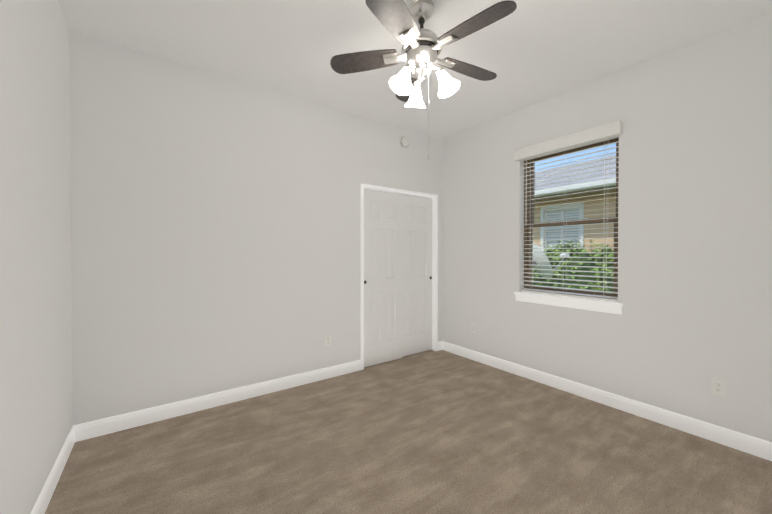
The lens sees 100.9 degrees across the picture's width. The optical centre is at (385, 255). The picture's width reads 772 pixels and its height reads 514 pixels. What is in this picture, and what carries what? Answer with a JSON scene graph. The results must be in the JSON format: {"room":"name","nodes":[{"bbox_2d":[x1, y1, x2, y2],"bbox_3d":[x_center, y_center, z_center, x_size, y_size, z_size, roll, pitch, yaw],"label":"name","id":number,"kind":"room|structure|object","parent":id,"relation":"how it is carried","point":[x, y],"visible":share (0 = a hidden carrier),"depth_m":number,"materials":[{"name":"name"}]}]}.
{"room":"empty bedroom","nodes":[
{"label":"empty bedroom","id":0,"kind":"room"},
{"bbox_2d":[0,0,72,513],"bbox_3d":[-0.847,-0.104,0.270,0.120,2.800,4.848,0,1,-36],"label":"wall","id":1,"kind":"structure","parent":0,"point":[36,415],"depth_m":1.50,"materials":[{"name":"white paint"}]},
{"bbox_2d":[31,424,78,513],"bbox_3d":[-1.238,1.233,0.937,0.013,0.113,3.088,0,1,-36],"label":"baseboard","id":2,"kind":"structure","parent":1,"relation":"attached to","point":[44,498],"depth_m":1.77,"materials":[{"name":"white paint"}]},
{"bbox_2d":[69,31,442,424],"bbox_3d":[-0.714,-0.131,3.313,3.900,2.800,0.170,0,1,-36],"label":"wall","id":3,"kind":"structure","parent":0,"point":[215,233],"depth_m":2.65,"materials":[{"name":"white paint"}]},
{"bbox_2d":[79,360,360,440],"bbox_3d":[-1.199,1.216,2.863,2.272,0.113,0.013,0,1,-36],"label":"baseboard","id":4,"kind":"structure","parent":3,"relation":"attached to","point":[100,427],"depth_m":2.64,"materials":[{"name":"white paint"}]},
{"bbox_2d":[325,335,330,346],"bbox_3d":[-0.599,0.879,3.295,0.070,0.115,0.008,0,1,-36],"label":"outlet","id":5,"kind":"object","parent":3,"relation":"attached to","point":[327,340],"visible":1,"depth_m":3.29,"materials":[{"name":"white plastic"}]},
{"bbox_2d":[364,189,431,366],"bbox_3d":[0.171,0.252,3.905,1.105,2.000,0.075,0,1,-36],"label":"closet doors","id":6,"kind":"structure","parent":3,"relation":"in","point":[397,276],"depth_m":3.83,"materials":[{"name":"white paint"}]},
{"bbox_2d":[361,184,437,369],"bbox_3d":[0.166,0.235,3.912,1.179,2.058,0.134,0,1,-36],"label":"trim","id":7,"kind":"structure","parent":3,"relation":"attached to","point":[433,197],"depth_m":4.18,"materials":[{"name":"white paint"}]},
{"bbox_2d":[399,137,408,147],"bbox_3d":[0.227,-1.370,3.850,0.134,0.134,0.042,0,1,-36],"label":"smoke detector","id":8,"kind":"object","parent":3,"relation":"attached to","point":[404,142],"visible":0.98,"depth_m":3.83,"materials":[{"name":"white plastic"}]},
{"bbox_2d":[45,350,771,513],"bbox_3d":[0.671,1.346,1.410,3.900,0.120,4.898,0,1,-36],"label":"floor","id":9,"kind":"structure","parent":0,"point":[435,432],"depth_m":2.02,"materials":[{"name":"carpet"}]},
{"bbox_2d":[57,0,771,139],"bbox_3d":[0.671,-1.574,1.384,3.900,0.120,4.898,0,1,-36],"label":"ceiling","id":10,"kind":"structure","parent":0,"point":[530,52],"depth_m":2.27,"materials":[{"name":"white paint"}]},
{"bbox_2d":[330,0,516,159],"bbox_3d":[0.252,-1.041,1.949,1.108,0.956,1.102,0,1,-36],"label":"ceiling fan","id":11,"kind":"object","parent":10,"relation":"hanging from","point":[421,46],"visible":1,"depth_m":1.89,"materials":[{"name":"brown wood"}]},
{"bbox_2d":[442,11,771,441],"bbox_3d":[1.746,-0.129,3.068,0.200,2.800,3.348,0,1,-36],"label":"wall","id":12,"kind":"structure","parent":0,"point":[694,232],"depth_m":2.42,"materials":[{"name":"white paint"}]},
{"bbox_2d":[471,323,475,333],"bbox_3d":[1.055,0.880,3.856,0.008,0.115,0.070,0,1,-36],"label":"outlet","id":13,"kind":"object","parent":12,"relation":"attached to","point":[473,328],"visible":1,"depth_m":3.85,"materials":[{"name":"white plastic"}]},
{"bbox_2d":[513,120,622,160],"bbox_3d":[1.638,-1.047,2.976,0.072,0.102,0.942,0,1,-36],"label":"window valance","id":14,"kind":"object","parent":12,"relation":"attached to","point":[604,131],"visible":1,"depth_m":2.88,"materials":[{"name":"white wood"}]},
{"bbox_2d":[514,136,622,313],"bbox_3d":[1.736,-0.289,3.053,0.232,1.540,0.966,0,1,-36],"label":"window","id":15,"kind":"structure","parent":12,"relation":"in","point":[529,214],"depth_m":3.05,"materials":[{"name":"brown metal"}]},
{"bbox_2d":[521,136,618,301],"bbox_3d":[1.698,-0.336,3.026,0.064,1.441,0.870,0,1,-36],"label":"window blinds","id":16,"kind":"object","parent":15,"relation":"attached to","point":[586,296],"visible":0.71,"depth_m":2.98,"materials":[{"name":"white plastic"}]},
{"bbox_2d":[439,341,771,460],"bbox_3d":[1.649,1.215,3.009,0.040,0.113,3.108,0,1,-36],"label":"baseboard","id":17,"kind":"structure","parent":12,"relation":"attached to","point":[758,447],"depth_m":2.55,"materials":[{"name":"white paint"}]},
{"bbox_2d":[711,377,725,396],"bbox_3d":[2.269,0.898,2.175,0.008,0.115,0.070,0,1,-36],"label":"outlet","id":18,"kind":"object","parent":12,"relation":"attached to","point":[718,387],"visible":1,"depth_m":2.17,"materials":[{"name":"white plastic"}]},
{"label":"outside","id":19,"kind":"structure","parent":0,"visible":0},
{"bbox_3d":[10.437,1.578,13.613,26.218,0.100,50.000,0,1,-36],"label":"lawn","id":20,"kind":"structure","parent":19,"visible":0},
{"bbox_2d":[533,243,569,277],"bbox_3d":[2.288,0.703,4.785,0.651,1.802,0.647,0,1,-36],"label":"satellite dish","id":21,"kind":"object","parent":20,"relation":"on","point":[545,258],"depth_m":4.61,"materials":[{"name":"white metal"}]},
{"bbox_2d":[533,178,615,251],"bbox_3d":[2.748,0.092,8.045,0.790,2.970,22.000,0,1,-36],"label":"house","id":22,"kind":"structure","parent":20,"relation":"on","point":[540,213],"depth_m":6.55,"materials":[{"name":"yellow"}]},
{"bbox_2d":[535,155,615,189],"bbox_3d":[7.437,-2.415,11.410,12.200,2.062,22.000,0,1,-36],"label":"shingles","id":23,"kind":"object","parent":22,"relation":"on","point":[607,176],"depth_m":8.20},
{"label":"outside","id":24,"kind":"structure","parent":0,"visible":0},
{"bbox_2d":[533,239,613,293],"bbox_3d":[3.655,0.557,5.677,1.242,1.753,3.178,0,1,-36],"label":"bush","id":25,"kind":"object","parent":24,"point":[548,255],"depth_m":5.57,"materials":[{"name":"green plant"}]}
]}

